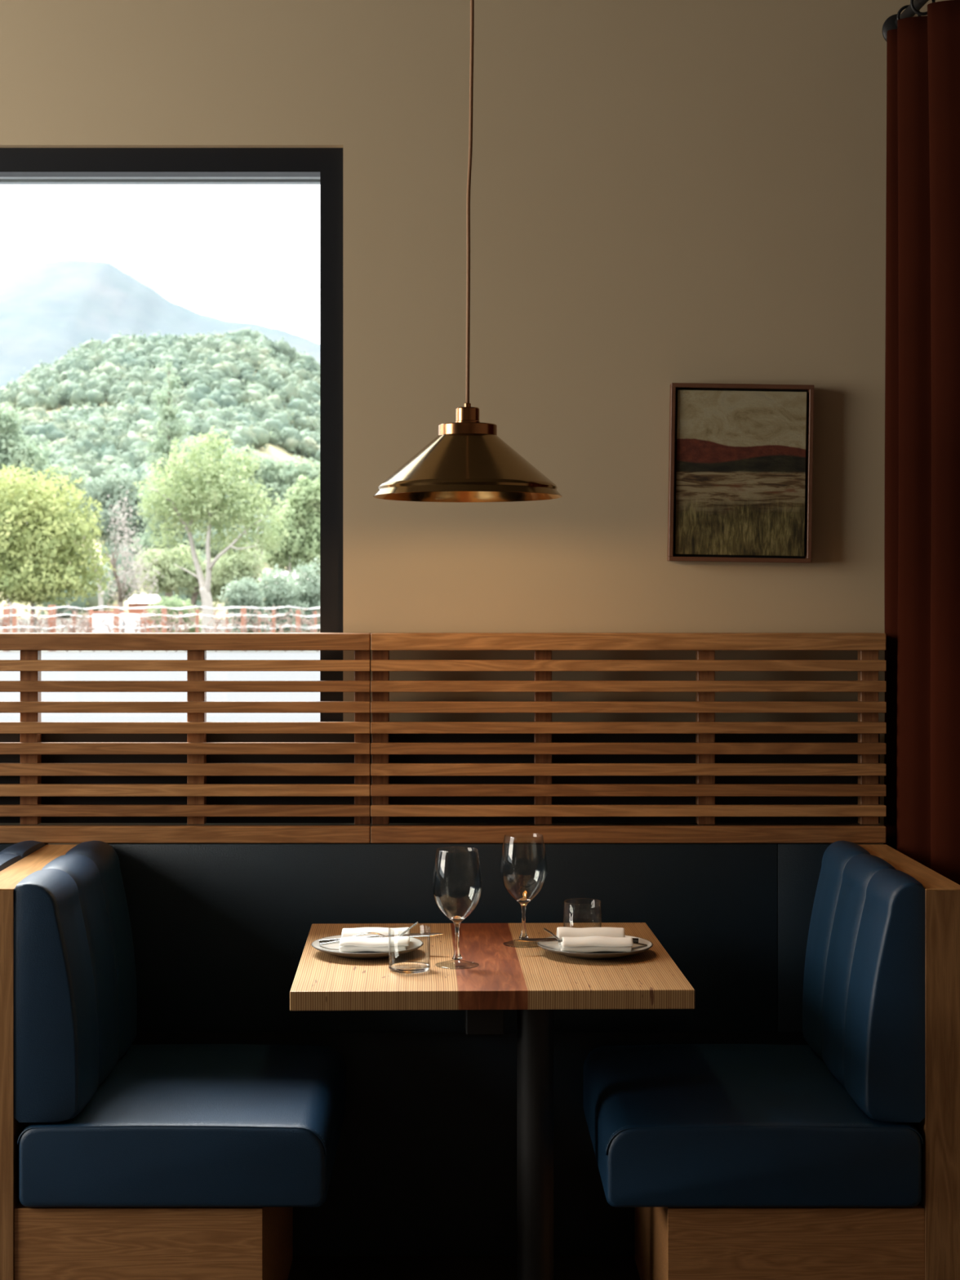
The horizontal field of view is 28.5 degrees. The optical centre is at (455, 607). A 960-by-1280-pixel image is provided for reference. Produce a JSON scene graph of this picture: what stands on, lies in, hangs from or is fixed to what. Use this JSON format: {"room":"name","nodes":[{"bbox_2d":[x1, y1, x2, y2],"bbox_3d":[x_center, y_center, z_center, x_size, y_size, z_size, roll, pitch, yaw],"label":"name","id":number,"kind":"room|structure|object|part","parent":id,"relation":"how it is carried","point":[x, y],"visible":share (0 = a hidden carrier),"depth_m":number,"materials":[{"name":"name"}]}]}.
{"room":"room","nodes":[
{"label":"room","id":0,"kind":"room"},
{"bbox_2d":[287,1256,639,1279],"bbox_3d":[-0.925,1.480,1.400,5.350,0.100,5.800,0,0,0],"label":"floor","id":1,"kind":"structure","parent":0,"point":[302,1268],"depth_m":4.10,"materials":[{"name":"black"}]},
{"bbox_2d":[0,840,45,871],"bbox_3d":[-1.175,0.968,3.822,0.551,0.924,0.662,0,0,0],"label":"bench","id":2,"kind":"object","parent":1,"relation":"on","point":[12,854],"visible":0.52,"depth_m":3.96,"materials":[{"name":"blue leather"}]},
{"bbox_2d":[0,843,48,851],"bbox_3d":[-1.250,0.974,4.170,0.700,0.908,0.029,0,0,0],"label":"upholstered panel","id":3,"kind":"object","parent":1,"relation":"on","point":[2,846],"visible":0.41,"depth_m":4.16,"materials":[{"name":"blue leather"}]},
{"bbox_2d":[0,840,346,1279],"bbox_3d":[-0.569,0.968,3.833,0.661,0.924,0.684,0,0,0],"label":"bench","id":4,"kind":"object","parent":1,"relation":"on","point":[120,1159],"visible":1,"depth_m":3.50,"materials":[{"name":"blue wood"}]},
{"bbox_3d":[-0.859,0.977,3.836,0.081,0.907,0.678,0,0,0],"label":"panel","id":5,"kind":"part","parent":4,"relation":"part of","materials":[{"name":"brown wood"}]},
{"bbox_2d":[18,1044,346,1207],"bbox_3d":[-0.524,1.030,3.821,0.569,0.160,0.660,0,0,0],"label":"seat cushion","id":6,"kind":"object","parent":4,"relation":"on","point":[170,1125],"depth_m":3.49,"materials":[{"name":"blue leather"}]},
{"bbox_2d":[107,843,831,1256],"bbox_3d":[0.025,0.974,4.170,1.684,0.908,0.029,0,0,0],"label":"upholstered panel","id":7,"kind":"object","parent":1,"relation":"on","point":[425,1162],"visible":0.52,"depth_m":4.16,"materials":[{"name":"blue leather"}]},
{"bbox_2d":[0,632,372,843],"bbox_3d":[-0.755,0.287,4.216,1.132,0.461,0.123,0,0,0],"label":"slatted screen","id":8,"kind":"object","parent":7,"relation":"on","point":[196,771],"visible":0.98,"depth_m":4.16,"materials":[{"name":"brown wood"}]},
{"bbox_3d":[-0.945,0.287,4.203,0.039,0.386,0.036,0,0,0],"label":"post","id":9,"kind":"part","parent":8,"relation":"part of","materials":[{"name":"brown wood"}]},
{"bbox_3d":[-0.755,0.499,4.170,1.132,0.037,0.030,0,0,0],"label":"rail","id":10,"kind":"part","parent":8,"relation":"part of","materials":[{"name":"brown wood"}]},
{"bbox_3d":[-0.755,0.075,4.216,1.132,0.038,0.123,0,0,0],"label":"rail","id":11,"kind":"part","parent":8,"relation":"part of","materials":[{"name":"brown wood"}]},
{"bbox_3d":[-0.576,0.287,4.203,0.038,0.386,0.036,0,0,0],"label":"post","id":12,"kind":"part","parent":8,"relation":"part of","materials":[{"name":"brown wood"}]},
{"bbox_3d":[-0.207,0.287,4.203,0.035,0.386,0.036,0,0,0],"label":"post","id":13,"kind":"part","parent":8,"relation":"part of","materials":[{"name":"brown wood"}]},
{"bbox_2d":[370,632,886,843],"bbox_3d":[0.379,0.287,4.216,1.133,0.461,0.123,0,0,0],"label":"slatted screen","id":14,"kind":"object","parent":7,"relation":"on","point":[704,771],"visible":1,"depth_m":4.16,"materials":[{"name":"brown wood"}]},
{"bbox_3d":[-0.167,0.287,4.203,0.038,0.386,0.036,0,0,0],"label":"post","id":15,"kind":"part","parent":14,"relation":"part of","materials":[{"name":"brown wood"}]},
{"bbox_3d":[0.193,0.287,4.203,0.038,0.386,0.036,0,0,0],"label":"post","id":16,"kind":"part","parent":14,"relation":"part of","materials":[{"name":"brown wood"}]},
{"bbox_3d":[0.379,0.075,4.216,1.133,0.038,0.123,0,0,0],"label":"rail","id":17,"kind":"part","parent":14,"relation":"part of","materials":[{"name":"brown wood"}]},
{"bbox_3d":[0.379,0.499,4.170,1.133,0.037,0.030,0,0,0],"label":"rail","id":18,"kind":"part","parent":14,"relation":"part of","materials":[{"name":"brown wood"}]},
{"bbox_3d":[0.554,0.287,4.203,0.038,0.386,0.036,0,0,0],"label":"post","id":19,"kind":"part","parent":14,"relation":"part of","materials":[{"name":"brown wood"}]},
{"bbox_3d":[0.915,0.287,4.203,0.039,0.386,0.036,0,0,0],"label":"post","id":20,"kind":"part","parent":14,"relation":"part of","materials":[{"name":"brown wood"}]},
{"bbox_2d":[289,922,694,1279],"bbox_3d":[0.057,1.054,3.703,0.717,0.753,0.717,0,0,-1],"label":"dining table","id":21,"kind":"object","parent":1,"relation":"on","point":[535,982],"visible":0.99,"depth_m":3.61,"materials":[{"name":"brown wood"}]},
{"bbox_2d":[311,934,423,959],"bbox_3d":[-0.173,0.666,3.700,0.219,0.020,0.219,0,0,0],"label":"dinner plate","id":22,"kind":"object","parent":21,"relation":"on","point":[415,944],"visible":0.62,"depth_m":3.65,"materials":[{"name":"grey ceramic"}]},
{"bbox_2d":[320,921,417,944],"bbox_3d":[-0.169,0.634,3.686,0.192,0.041,0.023,0,0,-4],"label":"fork","id":23,"kind":"object","parent":22,"relation":"on","point":[415,923],"visible":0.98,"depth_m":3.69,"materials":[{"name":"metal"}]},
{"bbox_2d":[338,927,409,952],"bbox_3d":[-0.158,0.649,3.699,0.137,0.038,0.110,0,0,0],"label":"napkin","id":24,"kind":"object","parent":22,"relation":"on","point":[348,944],"visible":0.94,"depth_m":3.65,"materials":[{"name":"white fabric"}]},
{"bbox_2d":[319,933,443,945],"bbox_3d":[-0.146,0.648,3.702,0.244,0.026,0.019,0,0,4],"label":"table knife","id":25,"kind":"object","parent":22,"relation":"on","point":[415,935],"visible":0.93,"depth_m":3.70,"materials":[{"name":"metal"}]},
{"bbox_3d":[-0.209,0.651,3.705,0.117,0.020,0.009,0,0,0],"label":"handle","id":26,"kind":"part","parent":25,"relation":"part of","materials":[{"name":"metal"}]},
{"bbox_3d":[-0.088,0.641,3.699,0.128,0.011,0.018,0,0,5],"label":"blade","id":27,"kind":"part","parent":25,"relation":"part of","materials":[{"name":"metal"}]},
{"bbox_2d":[388,924,430,973],"bbox_3d":[-0.087,0.637,3.531,0.078,0.079,0.078,0,0,0],"label":"tumbler","id":28,"kind":"object","parent":21,"relation":"on","point":[406,967],"visible":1,"depth_m":3.53,"materials":[{"name":"clear glass"}]},
{"bbox_3d":[-0.087,0.672,3.531,0.077,0.008,0.077,0,0,0],"label":"glass","id":29,"kind":"part","parent":28,"relation":"part of","materials":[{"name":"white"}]},
{"bbox_2d":[431,846,482,968],"bbox_3d":[0.002,0.567,3.577,0.095,0.220,0.095,0,0,0],"label":"wine glass","id":30,"kind":"object","parent":21,"relation":"on","point":[456,920],"visible":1,"depth_m":3.57,"materials":[{"name":"clear glass"}]},
{"bbox_3d":[0.002,0.624,3.577,0.032,0.079,0.032,0,0,0],"label":"stem","id":31,"kind":"part","parent":30,"relation":"part of","materials":[{"name":"clear glass"}]},
{"bbox_2d":[431,846,482,918],"bbox_3d":[0.002,0.522,3.577,0.095,0.130,0.095,0,0,0],"label":"bowl","id":32,"kind":"object","parent":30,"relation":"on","point":[453,917],"depth_m":3.57,"materials":[{"name":"clear glass"}]},
{"bbox_2d":[500,832,546,947],"bbox_3d":[0.136,0.567,3.800,0.095,0.220,0.095,0,0,0],"label":"wine glass","id":33,"kind":"object","parent":21,"relation":"on","point":[523,902],"visible":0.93,"depth_m":3.80,"materials":[{"name":"clear glass"}]},
{"bbox_3d":[0.136,0.624,3.800,0.032,0.079,0.032,0,0,0],"label":"stem","id":34,"kind":"part","parent":33,"relation":"part of","materials":[{"name":"clear glass"}]},
{"bbox_2d":[500,832,546,898],"bbox_3d":[0.136,0.522,3.800,0.095,0.130,0.095,0,0,0],"label":"bowl","id":35,"kind":"object","parent":33,"relation":"on","point":[516,833],"depth_m":3.80,"materials":[{"name":"clear glass"}]},
{"bbox_2d":[563,898,601,927],"bbox_3d":[0.257,0.637,3.850,0.078,0.079,0.078,0,0,0],"label":"tumbler","id":36,"kind":"object","parent":21,"relation":"on","point":[569,899],"visible":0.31,"depth_m":3.86,"materials":[{"name":"clear glass"}]},
{"bbox_2d":[537,935,653,959],"bbox_3d":[0.272,0.666,3.700,0.226,0.020,0.226,0,0,0],"label":"dinner plate","id":37,"kind":"object","parent":21,"relation":"on","point":[552,946],"visible":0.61,"depth_m":3.65,"materials":[{"name":"grey ceramic"}]},
{"bbox_2d":[556,927,633,952],"bbox_3d":[0.271,0.649,3.699,0.144,0.038,0.109,0,0,0],"label":"napkin","id":38,"kind":"object","parent":37,"relation":"on","point":[586,940],"visible":0.99,"depth_m":3.66,"materials":[{"name":"white fabric"}]},
{"bbox_2d":[514,937,638,942],"bbox_3d":[0.235,0.652,3.704,0.245,0.014,0.018,0,0,-5],"label":"table knife","id":39,"kind":"object","parent":38,"relation":"on","point":[530,940],"visible":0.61,"depth_m":3.70,"materials":[{"name":"metal"}]},
{"bbox_3d":[0.186,0.649,3.699,0.145,0.006,0.018,0,0,-5],"label":"blade","id":40,"kind":"part","parent":39,"relation":"part of","materials":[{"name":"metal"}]},
{"bbox_3d":[0.308,0.652,3.707,0.100,0.014,0.009,0,0,-3],"label":"handle","id":41,"kind":"part","parent":39,"relation":"part of","materials":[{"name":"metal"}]},
{"bbox_2d":[543,927,647,946],"bbox_3d":[0.272,0.643,3.693,0.203,0.036,0.023,0,0,-2],"label":"fork","id":42,"kind":"object","parent":37,"relation":"on","point":[544,929],"visible":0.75,"depth_m":3.69,"materials":[{"name":"metal"}]},
{"bbox_2d":[582,840,959,1279],"bbox_3d":[0.611,0.968,3.833,0.669,0.924,0.684,0,0,0],"label":"bench","id":43,"kind":"object","parent":1,"relation":"on","point":[836,1156],"visible":1,"depth_m":3.50,"materials":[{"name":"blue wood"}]},
{"bbox_2d":[582,1044,921,1207],"bbox_3d":[0.570,1.030,3.821,0.584,0.161,0.660,0,0,0],"label":"seat cushion","id":44,"kind":"object","parent":43,"relation":"on","point":[670,1125],"depth_m":3.49,"materials":[{"name":"blue leather"}]},
{"bbox_3d":[0.906,0.977,3.836,0.077,0.907,0.678,0,0,0],"label":"panel","id":45,"kind":"part","parent":43,"relation":"part of","materials":[{"name":"brown wood"}]},
{"bbox_2d":[0,0,946,844],"bbox_3d":[-0.925,-0.145,4.365,5.350,3.150,0.130,0,0,0],"label":"wall","id":46,"kind":"structure","parent":0,"point":[663,193],"depth_m":4.30,"materials":[{"name":"beige paint"}]},
{"bbox_2d":[0,147,342,721],"bbox_3d":[-1.728,-0.301,4.387,2.944,1.501,0.120,0,0,0],"label":"window","id":47,"kind":"structure","parent":46,"relation":"in","point":[323,166],"depth_m":4.33,"materials":[{"name":"black metal"}]},
{"bbox_2d":[666,382,813,563],"bbox_3d":[0.643,-0.304,4.279,0.321,0.401,0.034,1,0,0],"label":"framed painting","id":48,"kind":"object","parent":46,"relation":"attached to","point":[740,455],"visible":1,"depth_m":4.27,"materials":[{"name":"brown wood"}]},
{"bbox_2d":[881,0,928,40],"bbox_3d":[1.151,-1.311,3.855,0.103,0.072,0.961,0,0,-20],"label":"curtain rod","id":49,"kind":"object","parent":46,"relation":"attached to","point":[891,23],"visible":0.42,"depth_m":4.25,"materials":[{"name":"black paint"}]},
{"bbox_2d":[896,4,920,20],"bbox_3d":[1.009,-1.315,4.215,0.055,0.055,0.007,0,0,0],"label":"curtain ring","id":50,"kind":"object","parent":49,"relation":"hanging from","point":[902,8],"visible":0.28,"depth_m":4.21,"materials":[{"name":"black paint"}]},
{"bbox_3d":[1.149,-1.325,3.846,0.088,0.024,0.948,0,0,-22],"label":"rod","id":51,"kind":"part","parent":49,"relation":"part of","materials":[{"name":"black paint"}]},
{"bbox_2d":[883,0,959,884],"bbox_3d":[1.144,0.061,3.891,0.092,2.707,0.829,0,0,-29],"label":"curtain","id":52,"kind":"object","parent":49,"relation":"hanging from","point":[922,526],"visible":0.7,"depth_m":4.13,"materials":[{"name":"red fabric"}]},
{"bbox_2d":[910,0,935,15],"bbox_3d":[1.015,-1.315,4.115,0.055,0.055,0.007,0,0,0],"label":"curtain ring","id":53,"kind":"object","parent":49,"relation":"hanging from","point":[912,6],"visible":0.7,"depth_m":4.11,"materials":[{"name":"black paint"}]},
{"bbox_3d":[-0.925,-1.770,1.465,5.350,0.100,5.930,0,0,0],"label":"ceiling","id":54,"kind":"structure","parent":0,"visible":0},
{"bbox_2d":[373,0,562,502],"bbox_3d":[0.023,-0.968,3.700,0.370,1.504,0.370,0,0,0],"label":"pendant lamp","id":55,"kind":"object","parent":54,"relation":"hanging from","point":[468,461],"visible":1,"depth_m":3.62,"materials":[{"name":"gold metal"}]},
{"bbox_2d":[454,406,479,422],"bbox_3d":[0.023,-0.374,3.700,0.049,0.033,0.049,0,0,0],"label":"socket","id":56,"kind":"object","parent":55,"relation":"attached to","point":[464,414],"depth_m":3.68,"materials":[{"name":"gold metal"}]},
{"bbox_3d":[0.023,-0.276,3.700,0.370,0.119,0.370,0,0,0],"label":"lamp shade","id":57,"kind":"part","parent":55,"relation":"part of","materials":[{"name":"gold metal"}]},
{"bbox_3d":[0.027,-1.049,3.700,0.017,1.302,0.007,0,0,0],"label":"cord","id":58,"kind":"part","parent":55,"relation":"part of","materials":[{"name":"brown fabric"}]},
{"label":"outside","id":59,"kind":"structure","parent":0,"visible":0},
{"bbox_2d":[0,260,319,386],"bbox_3d":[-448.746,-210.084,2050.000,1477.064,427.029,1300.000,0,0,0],"label":"mountain","id":60,"kind":"structure","parent":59,"point":[47,309],"depth_m":2172.32},
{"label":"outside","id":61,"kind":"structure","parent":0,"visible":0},
{"bbox_2d":[0,652,319,721],"bbox_3d":[0.000,1.605,33.720,120.000,0.250,58.560,0,0,0],"label":"ground","id":62,"kind":"structure","parent":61,"point":[4,675],"depth_m":35.53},
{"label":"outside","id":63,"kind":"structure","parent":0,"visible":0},
{"bbox_2d":[0,617,319,652],"bbox_3d":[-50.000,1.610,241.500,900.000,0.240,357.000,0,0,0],"label":"ground","id":64,"kind":"structure","parent":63,"point":[28,620],"depth_m":64.93,"materials":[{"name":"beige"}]},
{"bbox_2d":[2,604,9,651],"bbox_3d":[-15.445,0.705,65.000,0.200,1.570,0.200,0,0,0],"label":"post","id":65,"kind":"object","parent":64,"relation":"on","point":[6,611],"visible":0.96,"depth_m":64.90,"materials":[{"name":"beige wood"}]},
{"bbox_2d":[12,608,17,632],"bbox_3d":[-15.867,0.745,68.000,0.140,1.490,0.140,0,0,0],"label":"post","id":66,"kind":"object","parent":64,"relation":"on","point":[15,611],"visible":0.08,"depth_m":67.93,"materials":[{"name":"brown wood"}]},
{"bbox_2d":[30,611,33,632],"bbox_3d":[-16.588,0.813,74.000,0.120,1.354,0.120,0,0,0],"label":"post","id":67,"kind":"object","parent":64,"relation":"on","point":[31,614],"visible":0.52,"depth_m":73.94,"materials":[{"name":"brown wood"}]},
{"bbox_2d":[0,402,88,624],"bbox_3d":[-39.725,-8.693,170.648,13.517,20.414,7.903,0,0,0],"label":"tree","id":68,"kind":"object","parent":64,"relation":"on","point":[13,451],"visible":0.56,"depth_m":169.16,"materials":[{"name":"green plant"}]},
{"bbox_3d":[-39.782,-13.735,170.130,13.082,10.329,7.136,0,0,19],"label":"crown","id":69,"kind":"part","parent":68,"relation":"part of","materials":[{"name":"green plant"}]},
{"bbox_2d":[48,604,56,651],"bbox_3d":[-13.875,0.705,65.000,0.230,1.570,0.230,0,0,0],"label":"post","id":70,"kind":"object","parent":64,"relation":"on","point":[54,611],"visible":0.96,"depth_m":64.88,"materials":[{"name":"beige wood"}]},
{"bbox_2d":[0,462,117,632],"bbox_3d":[-18.249,-2.412,75.216,9.734,7.811,7.271,0,0,15],"label":"tree","id":71,"kind":"object","parent":64,"relation":"on","point":[48,536],"visible":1,"depth_m":73.74,"materials":[{"name":"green plant"}]},
{"bbox_2d":[72,611,75,632],"bbox_3d":[-14.936,0.813,74.000,0.120,1.354,0.120,0,0,0],"label":"post","id":72,"kind":"object","parent":64,"relation":"on","point":[73,616],"visible":0.16,"depth_m":73.94,"materials":[{"name":"brown wood"}]},
{"bbox_2d":[88,608,93,632],"bbox_3d":[-13.122,0.766,68.000,0.140,1.448,0.140,0,0,0],"label":"post","id":73,"kind":"object","parent":64,"relation":"on","point":[91,611],"visible":0.22,"depth_m":67.93,"materials":[{"name":"brown wood"}]},
{"bbox_2d":[66,466,156,611],"bbox_3d":[-33.847,-6.354,190.092,11.170,15.697,8.352,0,0,0],"label":"tree","id":74,"kind":"object","parent":64,"relation":"on","point":[100,491],"visible":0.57,"depth_m":188.43,"materials":[{"name":"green plant"}]},
{"bbox_3d":[-33.986,-9.228,189.798,10.520,9.949,7.311,0,0,17],"label":"crown","id":75,"kind":"part","parent":74,"relation":"part of","materials":[{"name":"green plant"}]},
{"bbox_2d":[92,611,140,632],"bbox_3d":[-12.096,0.810,67.480,1.569,1.360,1.080,0,0,0],"label":"trailer","id":76,"kind":"object","parent":64,"relation":"on","point":[95,620],"visible":0.26,"depth_m":67.01,"materials":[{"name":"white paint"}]},
{"bbox_2d":[113,604,119,632],"bbox_3d":[-11.848,0.705,66.000,0.170,1.571,0.170,0,0,0],"label":"post","id":77,"kind":"object","parent":64,"relation":"on","point":[116,611],"visible":0.48,"depth_m":65.92,"materials":[{"name":"brown wood"}]},
{"bbox_2d":[100,484,163,611],"bbox_3d":[-15.099,-2.101,87.935,2.857,7.224,2.293,0,0,0],"label":"tree","id":78,"kind":"object","parent":64,"relation":"on","point":[121,594],"visible":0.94,"depth_m":87.84,"materials":[{"name":"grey plant"}]},
{"bbox_2d":[124,594,161,632],"bbox_3d":[-15.746,0.415,96.000,1.800,2.150,2.400,0,0,0],"label":"shed","id":79,"kind":"object","parent":64,"relation":"on","point":[155,597],"visible":0.4,"depth_m":95.00,"materials":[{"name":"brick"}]},
{"bbox_2d":[143,612,146,632],"bbox_3d":[-12.481,0.838,76.000,0.100,1.304,0.100,0,0,0],"label":"post","id":80,"kind":"object","parent":64,"relation":"on","point":[144,612],"visible":0.32,"depth_m":75.95,"materials":[{"name":"brown wood"}]},
{"bbox_2d":[0,604,319,651],"bbox_3d":[-9.980,0.711,64.520,13.125,1.588,0.941,0,0,0],"label":"grapevines","id":81,"kind":"object","parent":64,"relation":"on","point":[86,630],"visible":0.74,"depth_m":64.49,"materials":[{"name":"plant"}]},
{"bbox_2d":[0,605,319,609],"bbox_3d":[-10.416,0.010,64.450,12.626,0.127,0.027,0,0,0],"label":"trellis wire","id":82,"kind":"object","parent":81,"relation":"attached to","point":[66,606],"visible":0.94,"depth_m":64.44,"materials":[{"name":"white metal"}]},
{"bbox_2d":[0,613,319,617],"bbox_3d":[-10.416,0.280,64.450,12.626,0.127,0.027,0,0,0],"label":"trellis wire","id":83,"kind":"object","parent":81,"relation":"attached to","point":[64,614],"visible":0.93,"depth_m":64.44,"materials":[{"name":"white metal"}]},
{"bbox_2d":[0,626,319,629],"bbox_3d":[-10.416,0.680,64.450,12.626,0.127,0.027,0,0,0],"label":"trellis wire","id":84,"kind":"object","parent":81,"relation":"attached to","point":[60,626],"visible":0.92,"depth_m":64.44,"materials":[{"name":"white metal"}]},
{"bbox_2d":[0,602,319,632],"bbox_3d":[-10.955,0.653,70.966,14.639,1.708,0.975,0,0,0],"label":"grapevines","id":85,"kind":"object","parent":64,"relation":"on","point":[257,611],"visible":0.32,"depth_m":70.98,"materials":[{"name":"green plant"}]},
{"bbox_2d":[0,606,318,609],"bbox_3d":[-11.464,0.010,70.950,13.898,0.127,0.027,0,0,0],"label":"trellis wire","id":86,"kind":"object","parent":85,"relation":"attached to","point":[10,606],"visible":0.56,"depth_m":70.95,"materials":[{"name":"white metal"}]},
{"bbox_2d":[0,624,319,626],"bbox_3d":[-11.464,0.680,70.950,13.898,0.127,0.027,0,0,0],"label":"trellis wire","id":87,"kind":"object","parent":85,"relation":"attached to","point":[10,624],"visible":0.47,"depth_m":70.95,"materials":[{"name":"white metal"}]},
{"bbox_2d":[0,613,319,616],"bbox_3d":[-11.464,0.280,70.950,13.898,0.127,0.027,0,0,0],"label":"trellis wire","id":88,"kind":"object","parent":85,"relation":"attached to","point":[17,614],"visible":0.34,"depth_m":70.95,"materials":[{"name":"white metal"}]},
{"bbox_2d":[161,607,167,632],"bbox_3d":[-10.327,0.745,67.000,0.170,1.490,0.170,0,0,0],"label":"post","id":89,"kind":"object","parent":64,"relation":"on","point":[164,611],"visible":0.34,"depth_m":66.91,"materials":[{"name":"brown wood"}]},
{"bbox_2d":[128,356,213,604],"bbox_3d":[-19.561,-7.862,130.131,5.660,18.704,5.293,0,0,0],"label":"conifer","id":90,"kind":"object","parent":64,"relation":"on","point":[167,412],"visible":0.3,"depth_m":129.57,"materials":[{"name":"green plant"}]},
{"bbox_2d":[146,594,201,632],"bbox_3d":[-12.489,0.506,84.068,2.832,2.185,2.583,0,0,0],"label":"shrub","id":91,"kind":"object","parent":64,"relation":"on","point":[176,603],"visible":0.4,"depth_m":83.53,"materials":[{"name":"green plant"}]},
{"bbox_2d":[178,612,182,632],"bbox_3d":[-11.063,0.838,76.000,0.100,1.304,0.100,0,0,0],"label":"post","id":92,"kind":"object","parent":64,"relation":"on","point":[180,627],"visible":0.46,"depth_m":75.95,"materials":[{"name":"brown wood"}]},
{"bbox_2d":[195,608,199,632],"bbox_3d":[-9.569,0.777,70.000,0.120,1.426,0.120,0,0,0],"label":"post","id":93,"kind":"object","parent":64,"relation":"on","point":[197,610],"visible":0.58,"depth_m":69.93,"materials":[{"name":"brown wood"}]},
{"bbox_2d":[130,539,269,613],"bbox_3d":[-13.201,-1.011,98.346,7.245,5.030,4.247,0,0,0],"label":"bush","id":94,"kind":"object","parent":64,"relation":"on","point":[222,574],"visible":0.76,"depth_m":97.42,"materials":[{"name":"green plant"}]},
{"bbox_2d":[130,425,293,632],"bbox_3d":[-8.999,-2.669,70.083,6.084,8.208,3.569,0,0,15],"label":"tree","id":95,"kind":"object","parent":64,"relation":"on","point":[213,500],"visible":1,"depth_m":69.66,"materials":[{"name":"green plant"}]},
{"bbox_3d":[-8.999,-4.094,70.083,6.084,5.359,3.569,0,0,15],"label":"crown","id":96,"kind":"part","parent":95,"relation":"part of","materials":[{"name":"green plant"}]},
{"bbox_2d":[225,612,228,632],"bbox_3d":[-9.204,0.838,76.000,0.100,1.304,0.100,0,0,0],"label":"post","id":97,"kind":"object","parent":64,"relation":"on","point":[227,622],"visible":0.24,"depth_m":75.95,"materials":[{"name":"brown wood"}]},
{"bbox_2d":[240,606,246,632],"bbox_3d":[-7.407,0.725,66.000,0.180,1.530,0.180,0,0,0],"label":"post","id":98,"kind":"object","parent":64,"relation":"on","point":[243,610],"visible":0.34,"depth_m":65.90,"materials":[{"name":"brown wood"}]},
{"bbox_2d":[216,577,271,632],"bbox_3d":[-8.964,0.097,80.059,2.369,2.810,2.207,0,0,0],"label":"shrub","id":99,"kind":"object","parent":64,"relation":"on","point":[241,596],"visible":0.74,"depth_m":79.61,"materials":[{"name":"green plant"}]},
{"bbox_2d":[222,445,319,580],"bbox_3d":[-20.763,-9.096,230.088,15.483,21.214,9.225,0,0,0],"label":"tree","id":100,"kind":"object","parent":64,"relation":"on","point":[280,475],"visible":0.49,"depth_m":228.29,"materials":[{"name":"green plant"}]},
{"bbox_3d":[-20.763,-15.176,230.088,15.483,9.054,9.225,0,0,0],"label":"crown","id":101,"kind":"part","parent":100,"relation":"part of","materials":[{"name":"green plant"}]},
{"bbox_2d":[271,608,275,632],"bbox_3d":[-6.647,0.766,69.000,0.120,1.448,0.120,0,0,0],"label":"post","id":102,"kind":"object","parent":64,"relation":"on","point":[273,614],"visible":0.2,"depth_m":68.95,"materials":[{"name":"brown wood"}]},
{"bbox_2d":[247,563,313,632],"bbox_3d":[-7.568,-0.179,82.017,2.823,3.459,2.762,0,0,0],"label":"shrub","id":103,"kind":"object","parent":64,"relation":"on","point":[277,596],"visible":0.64,"depth_m":81.54,"materials":[{"name":"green plant"}]},
{"bbox_2d":[257,475,319,631],"bbox_3d":[-8.295,-2.974,105.364,5.413,8.985,4.595,0,0,0],"label":"tree","id":104,"kind":"object","parent":64,"relation":"on","point":[304,521],"visible":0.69,"depth_m":104.29,"materials":[{"name":"green plant"}]},
{"bbox_3d":[-8.296,-4.356,105.364,5.413,6.220,4.595,0,0,0],"label":"crown","id":105,"kind":"part","parent":104,"relation":"part of","materials":[{"name":"green plant"}]},
{"bbox_2d":[265,569,319,630],"bbox_3d":[-8.220,-0.407,115.000,6.302,3.793,6.800,0,0,0],"label":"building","id":106,"kind":"structure","parent":64,"relation":"on","point":[286,572],"depth_m":114.15,"materials":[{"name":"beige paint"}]},
{"bbox_2d":[295,609,300,632],"bbox_3d":[-5.677,0.787,68.000,0.160,1.407,0.160,0,0,0],"label":"post","id":107,"kind":"object","parent":64,"relation":"on","point":[297,611],"visible":0.44,"depth_m":67.91,"materials":[{"name":"brown wood"}]},
{"bbox_2d":[288,556,319,632],"bbox_3d":[-6.342,-0.273,83.980,2.680,4.004,2.604,0,0,0],"label":"shrub","id":108,"kind":"object","parent":64,"relation":"on","point":[312,596],"visible":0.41,"depth_m":83.51,"materials":[{"name":"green plant"}]},
{"bbox_2d":[313,611,316,632],"bbox_3d":[-5.499,0.813,74.000,0.120,1.354,0.120,0,0,0],"label":"post","id":109,"kind":"object","parent":64,"relation":"on","point":[314,612],"visible":0.42,"depth_m":73.94,"materials":[{"name":"brown wood"}]},
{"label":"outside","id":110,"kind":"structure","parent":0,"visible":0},
{"bbox_2d":[0,356,319,618],"bbox_3d":[-110.000,-36.929,495.000,400.000,79.518,480.000,0,0,0],"label":"hill","id":111,"kind":"structure","parent":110,"point":[273,451],"depth_m":297.57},
{"bbox_2d":[0,326,319,618],"bbox_3d":[-83.682,-40.737,414.799,130.723,85.072,312.158,0,0,0],"label":"forest","id":112,"kind":"object","parent":111,"relation":"on","point":[215,372],"visible":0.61,"depth_m":480.24,"materials":[{"name":"green plant"}]}
]}

